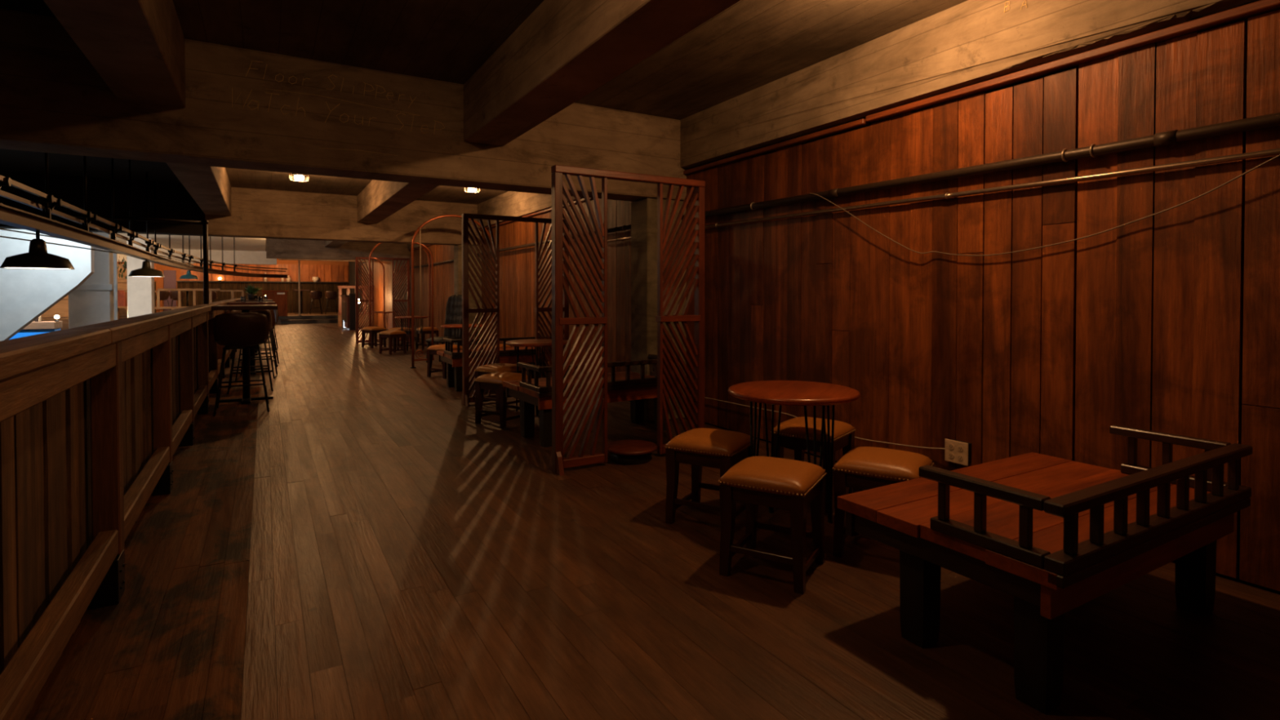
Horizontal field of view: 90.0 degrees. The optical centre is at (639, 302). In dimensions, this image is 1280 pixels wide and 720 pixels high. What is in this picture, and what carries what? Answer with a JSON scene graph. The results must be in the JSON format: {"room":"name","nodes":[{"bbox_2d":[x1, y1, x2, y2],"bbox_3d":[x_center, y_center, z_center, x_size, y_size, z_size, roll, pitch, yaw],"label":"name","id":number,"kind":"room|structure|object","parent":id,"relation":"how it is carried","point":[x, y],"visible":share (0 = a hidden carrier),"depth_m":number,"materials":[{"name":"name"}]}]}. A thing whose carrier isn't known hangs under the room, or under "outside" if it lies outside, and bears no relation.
{"room":"bar","nodes":[
{"label":"bar","id":0,"kind":"room"},
{"bbox_2d":[0,228,94,341],"bbox_3d":[-10.908,0.718,9.989,3.680,5.150,0.250,-1,1,-30],"label":"wall","id":1,"kind":"structure","parent":0,"point":[25,295],"depth_m":10.43,"materials":[{"name":"white paint"}]},
{"bbox_2d":[41,263,127,319],"bbox_3d":[-20.762,1.308,23.407,3.850,5.550,0.150,-1,1,-30],"label":"wall","id":2,"kind":"structure","parent":0,"point":[60,308],"depth_m":23.25,"materials":[{"name":"wood"}]},
{"bbox_2d":[0,0,181,183],"bbox_3d":[-6.926,-1.832,1.995,8.100,0.200,14.500,-1,1,-30],"label":"trim","id":3,"kind":"structure","parent":0,"point":[20,161],"depth_m":8.42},
{"bbox_2d":[68,231,113,328],"bbox_3d":[-10.695,1.204,12.499,0.700,6.100,0.430,-1,1,-30],"label":"wall pier","id":4,"kind":"object","parent":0,"point":[91,302],"visible":0.17,"depth_m":12.38,"materials":[{"name":"white paint"}]},
{"bbox_2d":[113,236,118,319],"bbox_3d":[-10.212,0.104,12.469,0.059,3.900,0.059,-1,1,-30],"label":"downpipe","id":5,"kind":"object","parent":4,"relation":"attached to","point":[115,255],"visible":0.31,"depth_m":12.44,"materials":[{"name":"metal"}]},
{"bbox_2d":[126,237,154,317],"bbox_3d":[-15.565,1.066,19.988,0.600,6.140,0.600,-1,1,-30],"label":"wall column","id":6,"kind":"structure","parent":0,"point":[140,290],"depth_m":19.70,"materials":[{"name":"white paint"}]},
{"bbox_2d":[33,311,338,329],"bbox_3d":[-18.701,0.835,26.754,12.800,0.590,4.950,-1,1,-30],"label":"platform","id":7,"kind":"object","parent":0,"point":[64,322],"depth_m":27.13,"materials":[{"name":"wood"}]},
{"bbox_2d":[113,289,127,320],"bbox_3d":[-19.508,0.210,23.227,1.750,1.350,0.600,-1,1,-30],"label":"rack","id":8,"kind":"object","parent":7,"relation":"on","point":[122,295],"visible":0.23,"depth_m":23.35,"materials":[{"name":"brown wood"}]},
{"bbox_2d":[154,290,169,311],"bbox_3d":[-19.039,0.036,25.458,0.480,1.045,0.496,0,1,20],"label":"bar stool","id":9,"kind":"object","parent":7,"relation":"on","point":[164,295],"visible":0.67,"depth_m":25.38,"materials":[{"name":"brown leather"}]},
{"bbox_2d":[169,290,185,310],"bbox_3d":[-18.417,0.036,25.471,0.496,1.045,0.480,-1,1,-40],"label":"bar stool","id":10,"kind":"object","parent":7,"relation":"on","point":[174,294],"visible":0.64,"depth_m":25.29,"materials":[{"name":"brown leather"}]},
{"bbox_2d":[186,290,188,306],"bbox_3d":[-18.712,-0.008,26.473,0.630,1.105,0.720,-1,1,-30],"label":"bar table","id":11,"kind":"object","parent":7,"relation":"on","point":[187,291],"visible":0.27,"depth_m":26.44,"materials":[{"name":"wood"}]},
{"bbox_2d":[202,290,217,302],"bbox_3d":[-17.523,0.026,26.111,0.496,1.045,0.480,0,1,-20],"label":"bar stool","id":12,"kind":"object","parent":7,"relation":"on","point":[214,293],"visible":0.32,"depth_m":26.02,"materials":[{"name":"brown leather"}]},
{"bbox_2d":[261,290,288,315],"bbox_3d":[-15.191,0.012,26.627,0.960,1.060,0.660,-1,1,-30],"label":"base cabinet","id":13,"kind":"object","parent":7,"relation":"on","point":[280,297],"visible":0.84,"depth_m":26.45,"materials":[{"name":"brown wood"}]},
{"bbox_2d":[297,260,302,315],"bbox_3d":[-14.221,-0.787,26.720,0.160,2.655,0.160,-1,1,-30],"label":"pole","id":14,"kind":"object","parent":7,"relation":"on","point":[299,261],"visible":0.9,"depth_m":26.71,"materials":[{"name":"beige paint"}]},
{"bbox_2d":[293,289,309,314],"bbox_3d":[-15.545,-0.054,29.375,0.630,1.105,0.720,-1,1,-30],"label":"bar table","id":15,"kind":"object","parent":7,"relation":"on","point":[293,290],"visible":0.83,"depth_m":29.34,"materials":[{"name":"wood"}]},
{"bbox_2d":[280,318,337,324],"bbox_3d":[-13.593,0.760,26.445,2.200,0.150,0.746,-1,1,-30],"label":"step","id":16,"kind":"structure","parent":7,"relation":"attached to","point":[332,320],"depth_m":26.19,"materials":[{"name":"wood"}]},
{"bbox_2d":[309,290,322,314],"bbox_3d":[-14.612,-0.017,28.862,0.496,1.045,0.480,-1,1,-30],"label":"bar stool","id":17,"kind":"object","parent":7,"relation":"on","point":[315,295],"visible":1,"depth_m":28.70,"materials":[{"name":"brown leather"}]},
{"bbox_2d":[324,290,337,313],"bbox_3d":[-14.248,-0.028,29.540,0.496,1.045,0.480,0,1,-20],"label":"bar stool","id":18,"kind":"object","parent":7,"relation":"on","point":[330,295],"visible":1,"depth_m":29.37,"materials":[{"name":"brown leather"}]},
{"bbox_2d":[112,248,276,264],"bbox_3d":[-19.197,-1.816,24.247,9.450,0.530,0.300,-1,1,-30],"label":"wall header","id":19,"kind":"structure","parent":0,"point":[242,257],"depth_m":25.65,"materials":[{"name":"white paint"}]},
{"bbox_2d":[117,258,349,312],"bbox_3d":[-20.078,-0.629,28.880,13.000,3.450,0.250,-1,1,-30],"label":"wall","id":20,"kind":"structure","parent":0,"point":[326,271],"depth_m":30.60,"materials":[{"name":"orange wood"}]},
{"bbox_2d":[163,270,176,310],"bbox_3d":[-20.787,-0.465,28.303,0.450,1.960,0.131,-1,1,-30],"label":"door","id":21,"kind":"structure","parent":20,"relation":"in","point":[170,276],"depth_m":28.30,"materials":[{"name":"paint"}]},
{"bbox_2d":[176,280,348,283],"bbox_3d":[-17.552,-0.986,30.141,6.960,0.045,0.118,-1,1,-30],"label":"trim","id":22,"kind":"structure","parent":20,"relation":"attached to","point":[176,281],"depth_m":29.95,"materials":[{"name":"wood"}]},
{"bbox_2d":[116,0,967,251],"bbox_3d":[-10.549,-2.003,12.911,12.900,0.200,37.000,-1,1,-30],"label":"ceiling","id":23,"kind":"structure","parent":0,"point":[750,45],"depth_m":4.32,"materials":[{"name":"wood"}]},
{"bbox_2d":[0,170,204,235],"bbox_3d":[-10.491,-1.439,8.177,8.200,0.780,0.360,-1,1,-30],"label":"trim","id":24,"kind":"structure","parent":23,"relation":"attached to","point":[173,201],"depth_m":9.54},
{"bbox_2d":[43,0,185,107],"bbox_3d":[-1.423,-1.486,1.171,0.355,0.465,7.000,-1,1,-30],"label":"trim","id":25,"kind":"structure","parent":23,"relation":"attached to","point":[137,47],"depth_m":3.29,"materials":[{"name":"wood"}]},
{"bbox_2d":[117,255,127,279],"bbox_3d":[-17.060,-1.391,21.296,0.609,1.266,0.578,-1,1,-30],"label":"hanging plant","id":26,"kind":"object","parent":23,"relation":"hanging from","point":[124,265],"visible":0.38,"depth_m":21.18,"materials":[{"name":"green plant"}]},
{"bbox_2d":[0,152,288,278],"bbox_3d":[-6.565,-1.214,8.863,1.307,1.250,22.970,0,1,-25],"label":"rail","id":27,"kind":"object","parent":23,"relation":"hanging from","point":[9,215],"visible":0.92,"depth_m":6.02,"materials":[{"name":"brown metal"}]},
{"bbox_2d":[0,230,75,269],"bbox_3d":[-4.354,-0.385,4.629,0.400,0.274,0.400,-1,1,-30],"label":"pendant lamp","id":28,"kind":"object","parent":27,"relation":"hanging from","point":[37,257],"visible":1,"depth_m":4.56,"materials":[{"name":"black metal"}]},
{"bbox_2d":[0,235,193,266],"bbox_3d":[-6.892,-0.663,8.077,0.320,0.153,7.230,0,1,-16],"label":"cable","id":29,"kind":"object","parent":27,"relation":"attached to","point":[0,236],"visible":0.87,"depth_m":7.51,"materials":[{"name":"rubber"}]},
{"bbox_2d":[0,228,193,264],"bbox_3d":[-6.892,-0.727,8.076,0.320,0.176,7.230,0,1,-16],"label":"cable","id":30,"kind":"object","parent":27,"relation":"attached to","point":[0,228],"visible":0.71,"depth_m":6.93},
{"bbox_2d":[128,259,164,276],"bbox_3d":[-6.706,-0.471,8.697,0.400,0.229,0.400,-1,1,-30],"label":"pendant lamp","id":31,"kind":"object","parent":27,"relation":"hanging from","point":[146,270],"visible":1,"depth_m":8.61,"materials":[{"name":"black metal"}]},
{"bbox_2d":[179,270,198,279],"bbox_3d":[-9.015,-0.566,12.790,0.312,0.169,0.312,-1,1,-30],"label":"pendant lamp","id":32,"kind":"object","parent":27,"relation":"hanging from","point":[188,276],"visible":1,"depth_m":12.74,"materials":[{"name":"teal metal"}]},
{"bbox_2d":[165,162,231,215],"bbox_3d":[-5.041,-1.583,7.337,0.355,0.465,6.600,-1,1,-30],"label":"trim","id":33,"kind":"structure","parent":23,"relation":"attached to","point":[210,187],"depth_m":7.67,"materials":[{"name":"wood"}]},
{"bbox_2d":[288,173,309,181],"bbox_3d":[-4.647,-1.751,8.725,0.246,0.172,0.242,-1,1,-30],"label":"ceiling lamp","id":34,"kind":"object","parent":23,"relation":"attached to","point":[297,177],"visible":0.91,"depth_m":8.68,"materials":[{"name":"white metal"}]},
{"bbox_2d":[356,179,439,223],"bbox_3d":[-3.141,-1.601,8.452,0.340,0.465,6.600,-1,1,-30],"label":"trim","id":35,"kind":"structure","parent":23,"relation":"attached to","point":[379,200],"depth_m":9.05,"materials":[{"name":"wood"}]},
{"bbox_2d":[464,187,479,192],"bbox_3d":[-2.562,-1.773,9.774,0.246,0.162,0.242,-1,1,-30],"label":"ceiling lamp","id":36,"kind":"object","parent":23,"relation":"attached to","point":[470,189],"visible":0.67,"depth_m":9.74,"materials":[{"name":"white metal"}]},
{"bbox_2d":[463,0,740,146],"bbox_3d":[0.477,-1.504,2.286,0.340,0.465,7.000,-1,1,-30],"label":"ceiling beam","id":37,"kind":"structure","parent":23,"relation":"attached to","point":[564,51],"depth_m":3.64,"materials":[{"name":"wood"}]},
{"bbox_2d":[26,323,1279,719],"bbox_3d":[-5.562,1.212,12.583,4.480,0.320,31.300,-1,1,-30],"label":"floor","id":38,"kind":"structure","parent":0,"point":[358,546],"depth_m":2.53,"materials":[{"name":"wood"}]},
{"bbox_2d":[0,297,240,719],"bbox_3d":[-4.858,0.580,7.140,0.164,1.115,21.015,-1,1,-30],"label":"balustrade","id":39,"kind":"object","parent":38,"relation":"on","point":[94,418],"visible":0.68,"depth_m":2.30,"materials":[{"name":"brown wood"}]},
{"bbox_2d":[64,213,208,304],"bbox_3d":[-5.720,-0.485,7.304,1.333,1.008,0.068,-1,1,-30],"label":"bracket","id":40,"kind":"object","parent":39,"relation":"on","point":[205,222],"visible":0.94,"depth_m":7.59,"materials":[{"name":"metal"}]},
{"bbox_2d":[213,312,269,416],"bbox_3d":[-4.212,0.620,6.774,0.496,1.045,0.480,-1,1,-30],"label":"bar stool","id":41,"kind":"object","parent":38,"relation":"on","point":[230,330],"visible":1,"depth_m":6.61,"materials":[{"name":"brown leather"}]},
{"bbox_2d":[211,304,277,404],"bbox_3d":[-4.572,0.581,7.438,0.630,1.105,0.720,-1,1,-30],"label":"bar table","id":42,"kind":"object","parent":38,"relation":"on","point":[246,397],"visible":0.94,"depth_m":7.40,"materials":[{"name":"brown wood"}]},
{"bbox_2d":[226,309,273,394],"bbox_3d":[-4.978,0.598,8.179,0.496,1.045,0.480,-1,1,-30],"label":"bar stool","id":43,"kind":"object","parent":38,"relation":"on","point":[266,312],"visible":0.36,"depth_m":8.23,"materials":[{"name":"brown leather"}]},
{"bbox_2d":[226,302,275,374],"bbox_3d":[-6.063,0.540,10.018,0.630,1.105,0.720,-1,1,-30],"label":"bar table","id":44,"kind":"object","parent":38,"relation":"on","point":[252,351],"visible":0.35,"depth_m":9.87,"materials":[{"name":"black metal"}]},
{"bbox_2d":[235,299,273,355],"bbox_3d":[-7.834,0.493,13.036,0.630,1.105,0.720,-1,1,-30],"label":"bar table","id":45,"kind":"object","parent":38,"relation":"on","point":[237,300],"visible":0.27,"depth_m":12.83,"materials":[{"name":"brown wood"}]},
{"bbox_2d":[244,284,262,300],"bbox_3d":[-7.907,-0.227,13.014,0.484,0.335,0.319,0,1,14],"label":"potted plant","id":46,"kind":"object","parent":45,"relation":"on","point":[251,291],"visible":0.98,"depth_m":12.96,"materials":[{"name":"green plant"}]},
{"bbox_2d":[235,309,278,380],"bbox_3d":[-5.621,0.579,9.391,0.496,1.045,0.480,0,1,-24],"label":"bar stool","id":47,"kind":"object","parent":38,"relation":"on","point":[271,310],"visible":0.25,"depth_m":9.33,"materials":[{"name":"brown leather"}]},
{"bbox_2d":[255,309,279,367],"bbox_3d":[-6.426,0.555,10.866,0.496,1.045,0.480,0,1,-26],"label":"bar stool","id":48,"kind":"object","parent":38,"relation":"on","point":[276,311],"visible":0.11,"depth_m":11.03,"materials":[{"name":"brown leather"}]},
{"bbox_2d":[340,293,355,329],"bbox_3d":[-10.198,0.288,22.389,0.340,1.220,1.970,-1,1,-30],"label":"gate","id":49,"kind":"object","parent":38,"relation":"on","point":[348,302],"visible":0.88,"depth_m":21.57,"materials":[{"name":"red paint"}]},
{"bbox_2d":[337,285,374,326],"bbox_3d":[-10.692,0.111,24.108,1.250,1.520,0.200,-1,1,-30],"label":"screen","id":50,"kind":"object","parent":38,"relation":"on","point":[340,287],"visible":0.47,"depth_m":23.95,"materials":[{"name":"red paint"}]},
{"bbox_2d":[361,326,386,348],"bbox_3d":[-6.107,0.781,14.692,0.389,0.476,0.389,1,1,32],"label":"stool","id":51,"kind":"object","parent":38,"relation":"on","point":[373,331],"visible":0.98,"depth_m":14.61,"materials":[{"name":"brown wood"}]},
{"bbox_2d":[355,257,410,343],"bbox_3d":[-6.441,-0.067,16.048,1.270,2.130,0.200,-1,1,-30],"label":"screen","id":52,"kind":"object","parent":38,"relation":"on","point":[407,264],"visible":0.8,"depth_m":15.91,"materials":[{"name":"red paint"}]},
{"bbox_2d":[373,311,397,338],"bbox_3d":[-6.954,0.606,17.497,0.684,0.742,0.684,0,1,20],"label":"round table","id":53,"kind":"object","parent":38,"relation":"on","point":[375,312],"visible":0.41,"depth_m":17.31,"materials":[{"name":"brown wood"}]},
{"bbox_2d":[378,330,406,354],"bbox_3d":[-5.101,0.805,13.195,0.389,0.476,0.389,1,1,34],"label":"stool","id":54,"kind":"object","parent":38,"relation":"on","point":[392,335],"visible":1,"depth_m":13.12,"materials":[{"name":"brown wood"}]},
{"bbox_2d":[368,242,431,346],"bbox_3d":[-5.799,-0.289,15.493,1.460,2.590,0.080,-1,1,-30],"label":"arch frame","id":55,"kind":"object","parent":38,"relation":"on","point":[379,243],"visible":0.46,"depth_m":15.29,"materials":[{"name":"orange metal"}]},
{"bbox_2d":[388,327,411,349],"bbox_3d":[-5.356,0.787,14.321,0.389,0.476,0.389,1,1,40],"label":"stool","id":56,"kind":"object","parent":38,"relation":"on","point":[393,328],"visible":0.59,"depth_m":14.23,"materials":[{"name":"leather"}]},
{"bbox_2d":[395,315,428,351],"bbox_3d":[-4.940,0.663,13.867,0.684,0.742,0.684,-1,1,-40],"label":"round table","id":57,"kind":"object","parent":38,"relation":"on","point":[398,317],"visible":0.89,"depth_m":13.84,"materials":[{"name":"brown wood"}]},
{"bbox_2d":[416,327,438,349],"bbox_3d":[-4.806,0.785,14.470,0.389,0.476,0.389,-1,1,-40],"label":"stool","id":58,"kind":"object","parent":38,"relation":"on","point":[425,330],"visible":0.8,"depth_m":14.37,"materials":[{"name":"brown wood"}]},
{"bbox_2d":[425,294,462,364],"bbox_3d":[-3.470,0.459,11.560,0.540,1.221,0.612,1,1,40],"label":"tufted chair","id":59,"kind":"object","parent":38,"relation":"on","point":[453,315],"visible":0.59,"depth_m":11.67,"materials":[{"name":"black leather"}]},
{"bbox_2d":[426,344,462,378],"bbox_3d":[-2.909,0.862,9.577,0.389,0.476,0.389,1,1,32],"label":"stool","id":60,"kind":"object","parent":38,"relation":"on","point":[432,350],"visible":0.63,"depth_m":9.48,"materials":[{"name":"leather"}]},
{"bbox_2d":[409,214,495,368],"bbox_3d":[-3.178,-0.217,10.968,1.460,2.590,0.080,-1,1,-30],"label":"arch frame","id":61,"kind":"object","parent":38,"relation":"on","point":[423,224],"visible":0.84,"depth_m":10.69,"materials":[{"name":"orange metal"}]},
{"bbox_2d":[419,227,422,333],"bbox_3d":[-3.647,-0.372,10.644,0.020,1.750,0.020,0,1,-8],"label":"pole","id":62,"kind":"object","parent":61,"relation":"hanging from","point":[420,228],"visible":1,"depth_m":10.64,"materials":[{"name":"black metal"}]},
{"bbox_2d":[440,324,483,345],"bbox_3d":[-2.816,0.721,10.187,0.684,0.742,0.684,-1,1,-40],"label":"round table","id":63,"kind":"object","parent":38,"relation":"on","point":[448,326],"visible":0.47,"depth_m":10.00,"materials":[{"name":"brown wood"}]},
{"bbox_2d":[436,334,551,391],"bbox_3d":[-1.967,0.783,8.702,1.380,0.660,0.819,-1,1,-30],"label":"bench","id":64,"kind":"object","parent":38,"relation":"on","point":[453,358],"visible":0.56,"depth_m":8.37,"materials":[{"name":"wood"}]},
{"bbox_2d":[476,343,511,366],"bbox_3d":[-2.196,0.861,9.648,0.389,0.476,0.389,1,1,40],"label":"stool","id":65,"kind":"object","parent":38,"relation":"on","point":[500,344],"visible":0.16,"depth_m":9.58,"materials":[{"name":"brown wood"}]},
{"bbox_2d":[474,363,521,410],"bbox_3d":[-1.523,0.903,6.959,0.389,0.476,0.389,1,1,36],"label":"stool","id":66,"kind":"object","parent":38,"relation":"on","point":[495,367],"visible":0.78,"depth_m":6.84,"materials":[{"name":"leather"}]},
{"bbox_2d":[475,372,527,427],"bbox_3d":[-1.318,0.915,6.175,0.389,0.476,0.389,1,1,34],"label":"stool","id":67,"kind":"object","parent":38,"relation":"on","point":[491,381],"visible":0.63,"depth_m":6.05,"materials":[{"name":"brown wood"}]},
{"bbox_2d":[461,213,568,406],"bbox_3d":[-1.421,0.068,7.434,1.270,2.130,0.200,-1,1,-30],"label":"screen","id":68,"kind":"object","parent":38,"relation":"on","point":[466,399],"visible":0.61,"depth_m":7.25,"materials":[{"name":"red paint"}]},
{"bbox_2d":[506,338,568,414],"bbox_3d":[-1.072,0.775,6.781,0.684,0.742,0.684,1,1,40],"label":"round table","id":69,"kind":"object","parent":38,"relation":"on","point":[531,343],"visible":0.56,"depth_m":6.59,"materials":[{"name":"brown wood"}]},
{"bbox_2d":[502,354,679,447],"bbox_3d":[-0.434,0.830,5.764,1.380,0.660,0.819,-1,1,-32],"label":"bench","id":70,"kind":"object","parent":38,"relation":"on","point":[628,385],"visible":0.66,"depth_m":5.51,"materials":[{"name":"wood"}]},
{"bbox_2d":[548,164,705,475],"bbox_3d":[-0.052,0.110,4.754,1.270,2.130,0.200,-1,1,-30],"label":"screen","id":71,"kind":"object","parent":38,"relation":"on","point":[667,273],"visible":0.91,"depth_m":4.60,"materials":[{"name":"red paint"}]},
{"bbox_2d":[607,440,657,464],"bbox_3d":[-0.070,1.121,4.801,0.400,0.108,0.400,-1,1,-30],"label":"stool","id":72,"kind":"object","parent":38,"relation":"on","point":[621,451],"visible":0.96,"depth_m":4.69,"materials":[{"name":"red paint"}]},
{"bbox_2d":[664,427,753,524],"bbox_3d":[0.393,0.956,3.545,0.389,0.476,0.389,1,1,30],"label":"stool","id":73,"kind":"object","parent":38,"relation":"on","point":[721,449],"visible":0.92,"depth_m":3.45,"materials":[{"name":"leather"}]},
{"bbox_2d":[718,456,826,594],"bbox_3d":[0.606,0.967,2.905,0.389,0.476,0.389,1,1,30],"label":"stool","id":74,"kind":"object","parent":38,"relation":"on","point":[792,485],"visible":1,"depth_m":2.81,"materials":[{"name":"leather"}]},
{"bbox_2d":[728,380,860,523],"bbox_3d":[0.812,0.828,3.412,0.684,0.742,0.684,0,1,29],"label":"round table","id":75,"kind":"object","parent":38,"relation":"on","point":[789,393],"visible":0.79,"depth_m":3.34,"materials":[{"name":"brown wood"}]},
{"bbox_2d":[770,417,855,512],"bbox_3d":[1.050,0.951,3.878,0.389,0.476,0.389,1,1,38],"label":"stool","id":76,"kind":"object","parent":38,"relation":"on","point":[792,431],"visible":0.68,"depth_m":3.78,"materials":[{"name":"leather"}]},
{"bbox_2d":[832,446,933,557],"bbox_3d":[1.179,0.964,3.095,0.389,0.476,0.389,1,1,34],"label":"stool","id":77,"kind":"object","parent":38,"relation":"on","point":[861,468],"visible":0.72,"depth_m":3.01,"materials":[{"name":"leather"}]},
{"bbox_2d":[837,425,1252,714],"bbox_3d":[1.563,0.881,2.478,1.380,0.660,0.819,-1,1,-30],"label":"bench","id":78,"kind":"object","parent":38,"relation":"on","point":[1054,535],"visible":1,"depth_m":2.16,"materials":[{"name":"wood"}]},
{"bbox_2d":[348,0,1279,591],"bbox_3d":[-5.122,-0.478,16.119,0.257,2.950,37.000,-1,1,-30],"label":"wall","id":79,"kind":"structure","parent":0,"point":[1168,322],"depth_m":3.56,"materials":[{"name":"brown wood"}]},
{"bbox_2d":[277,315,337,319],"bbox_3d":[-13.934,0.609,26.648,4.280,0.135,0.049,-1,1,-30],"label":"trim","id":80,"kind":"structure","parent":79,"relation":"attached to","point":[280,317],"depth_m":26.67,"materials":[{"name":"wood"}]},
{"bbox_2d":[278,258,373,262],"bbox_3d":[-11.586,-1.820,23.843,3.270,0.510,0.300,-1,1,-30],"label":"trim","id":81,"kind":"structure","parent":79,"relation":"attached to","point":[278,259],"depth_m":23.67,"materials":[{"name":"wood"}]},
{"bbox_2d":[266,238,410,261],"bbox_3d":[-8.181,-1.582,17.647,3.670,0.790,0.360,-1,1,-30],"label":"beam","id":82,"kind":"structure","parent":79,"relation":"attached to","point":[275,248],"depth_m":17.31,"materials":[{"name":"wood"}]},
{"bbox_2d":[231,60,444,155],"bbox_3d":[-2.190,-1.417,4.779,1.443,0.565,0.004,-1,1,-30],"label":"lettering","id":83,"kind":"object","parent":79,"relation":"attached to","point":[413,114],"visible":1,"depth_m":4.75},
{"bbox_2d":[204,186,481,245],"bbox_3d":[-5.005,-1.489,11.395,4.520,0.780,0.360,-1,1,-30],"label":"trim","id":84,"kind":"structure","parent":79,"relation":"attached to","point":[256,213],"depth_m":10.98,"materials":[{"name":"wood"}]},
{"bbox_2d":[0,8,689,201],"bbox_3d":[-5.022,-1.361,3.322,12.720,0.782,0.350,-1,1,-30],"label":"ceiling beam","id":85,"kind":"structure","parent":79,"relation":"attached to","point":[53,100],"depth_m":4.64,"materials":[{"name":"wood"}]},
{"bbox_2d":[407,244,427,249],"bbox_3d":[-4.845,-1.712,15.544,0.320,0.465,6.640,-1,1,-30],"label":"trim","id":86,"kind":"structure","parent":79,"relation":"attached to","point":[409,246],"depth_m":17.87,"materials":[{"name":"wood"}]},
{"bbox_2d":[409,259,453,268],"bbox_3d":[-4.929,-0.953,15.483,0.064,0.065,6.700,-1,1,-30],"label":"pipe","id":87,"kind":"object","parent":79,"relation":"attached to","point":[451,260],"visible":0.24,"depth_m":15.30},
{"bbox_2d":[453,244,481,349],"bbox_3d":[-3.291,-0.025,12.418,0.550,2.160,0.330,-1,1,-30],"label":"trim","id":88,"kind":"structure","parent":79,"relation":"attached to","point":[458,248],"depth_m":12.27,"materials":[{"name":"wood"}]},
{"bbox_2d":[363,197,593,264],"bbox_3d":[-5.715,-1.476,16.858,0.075,0.033,23.700,-1,1,-30],"label":"trim","id":89,"kind":"structure","parent":79,"relation":"attached to","point":[582,200],"depth_m":9.99,"materials":[{"name":"wood"}]},
{"bbox_2d":[477,191,584,228],"bbox_3d":[-1.312,-1.617,9.524,0.320,0.465,6.600,-1,1,-30],"label":"trim","id":90,"kind":"structure","parent":79,"relation":"attached to","point":[510,203],"depth_m":10.47,"materials":[{"name":"wood"}]},
{"bbox_2d":[477,224,631,255],"bbox_3d":[-1.424,-0.889,9.459,0.094,0.065,6.640,-1,1,-30],"label":"pipe","id":91,"kind":"object","parent":79,"relation":"attached to","point":[624,228],"visible":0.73,"depth_m":9.35,"materials":[{"name":"metal"}]},
{"bbox_2d":[607,236,631,242],"bbox_3d":[-0.107,-0.736,7.242,0.068,0.042,1.480,-1,1,-30],"label":"pipe","id":92,"kind":"object","parent":79,"relation":"attached to","point":[617,239],"visible":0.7,"depth_m":7.44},
{"bbox_2d":[631,198,686,422],"bbox_3d":[0.226,0.069,6.424,0.550,2.160,0.330,-1,1,-30],"label":"trim","id":93,"kind":"structure","parent":79,"relation":"attached to","point":[643,211],"depth_m":6.23,"materials":[{"name":"wood"}]},
{"bbox_2d":[683,118,870,174],"bbox_3d":[1.016,-1.272,5.388,0.075,0.035,2.200,-1,1,-30],"label":"trim","id":94,"kind":"structure","parent":79,"relation":"attached to","point":[861,122],"depth_m":5.08,"materials":[{"name":"wood"}]},
{"bbox_2d":[690,395,945,449],"bbox_3d":[1.163,0.905,5.108,0.030,0.079,2.791,-1,1,-30],"label":"power cord","id":95,"kind":"object","parent":79,"relation":"attached to","point":[691,395],"visible":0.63,"depth_m":4.41,"materials":[{"name":"rubber"}]},
{"bbox_2d":[944,438,971,466],"bbox_3d":[1.914,0.893,3.842,0.064,0.134,0.148,-1,1,-30],"label":"wall outlet","id":96,"kind":"object","parent":79,"relation":"attached to","point":[957,451],"visible":1,"depth_m":3.82,"materials":[{"name":"beige plastic"}]},
{"bbox_2d":[680,0,1255,168],"bbox_3d":[2.306,-1.520,3.358,0.320,0.465,7.000,-1,1,-30],"label":"beam","id":97,"kind":"structure","parent":79,"relation":"attached to","point":[969,42],"depth_m":3.96,"materials":[{"name":"wood"}]},
{"bbox_2d":[681,112,1279,219],"bbox_3d":[2.263,-0.772,3.200,0.071,0.095,7.250,-1,1,-30],"label":"pipe","id":98,"kind":"object","parent":79,"relation":"attached to","point":[1175,136],"visible":0.98,"depth_m":3.36,"materials":[{"name":"metal"}]},
{"bbox_2d":[688,147,1279,230],"bbox_3d":[2.273,-0.649,3.208,0.047,0.084,7.250,-1,1,-30],"label":"pipe","id":99,"kind":"object","parent":79,"relation":"attached to","point":[1273,152],"visible":0.95,"depth_m":3.38,"materials":[{"name":"metal"}]},
{"bbox_2d":[809,154,1279,256],"bbox_3d":[2.084,-0.568,3.487,0.046,0.601,3.122,-1,1,-30],"label":"wire","id":100,"kind":"object","parent":79,"relation":"attached to","point":[1277,156],"visible":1,"depth_m":3.22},
{"bbox_2d":[866,0,1279,123],"bbox_3d":[2.853,-1.229,2.246,0.085,0.037,5.020,-1,1,-30],"label":"trim","id":101,"kind":"structure","parent":79,"relation":"attached to","point":[1262,6],"depth_m":3.19,"materials":[{"name":"wood"}]},
{"bbox_3d":[-19.086,1.339,22.971,8.300,0.300,1.200,-1,1,-30],"label":"floor","id":102,"kind":"structure","parent":0,"visible":0},
{"bbox_2d":[124,288,244,310],"bbox_3d":[-16.797,0.323,23.718,3.620,1.710,0.100,-1,1,-30],"label":"railing","id":103,"kind":"object","parent":102,"relation":"on","point":[179,290],"visible":0.52,"depth_m":23.59,"materials":[{"name":"brown wood"}]},
{"bbox_3d":[-12.499,4.315,11.808,8.320,0.100,37.100,-1,1,-30],"label":"floor","id":104,"kind":"structure","parent":0,"visible":0},
{"bbox_2d":[9,320,62,339],"bbox_3d":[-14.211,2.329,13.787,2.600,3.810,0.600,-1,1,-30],"label":"countertop","id":105,"kind":"structure","parent":104,"relation":"on","point":[43,326],"depth_m":14.04,"materials":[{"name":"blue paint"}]},
{"bbox_3d":[-10.315,-2.137,21.453,3.850,0.200,22.500,-1,1,-30],"label":"trim","id":106,"kind":"structure","parent":0,"visible":0},
{"bbox_2d":[324,240,346,247],"bbox_3d":[-6.673,-1.695,14.471,0.340,0.465,6.640,-1,1,-30],"label":"trim","id":107,"kind":"structure","parent":106,"relation":"attached to","point":[327,243],"depth_m":16.34,"materials":[{"name":"wood"}]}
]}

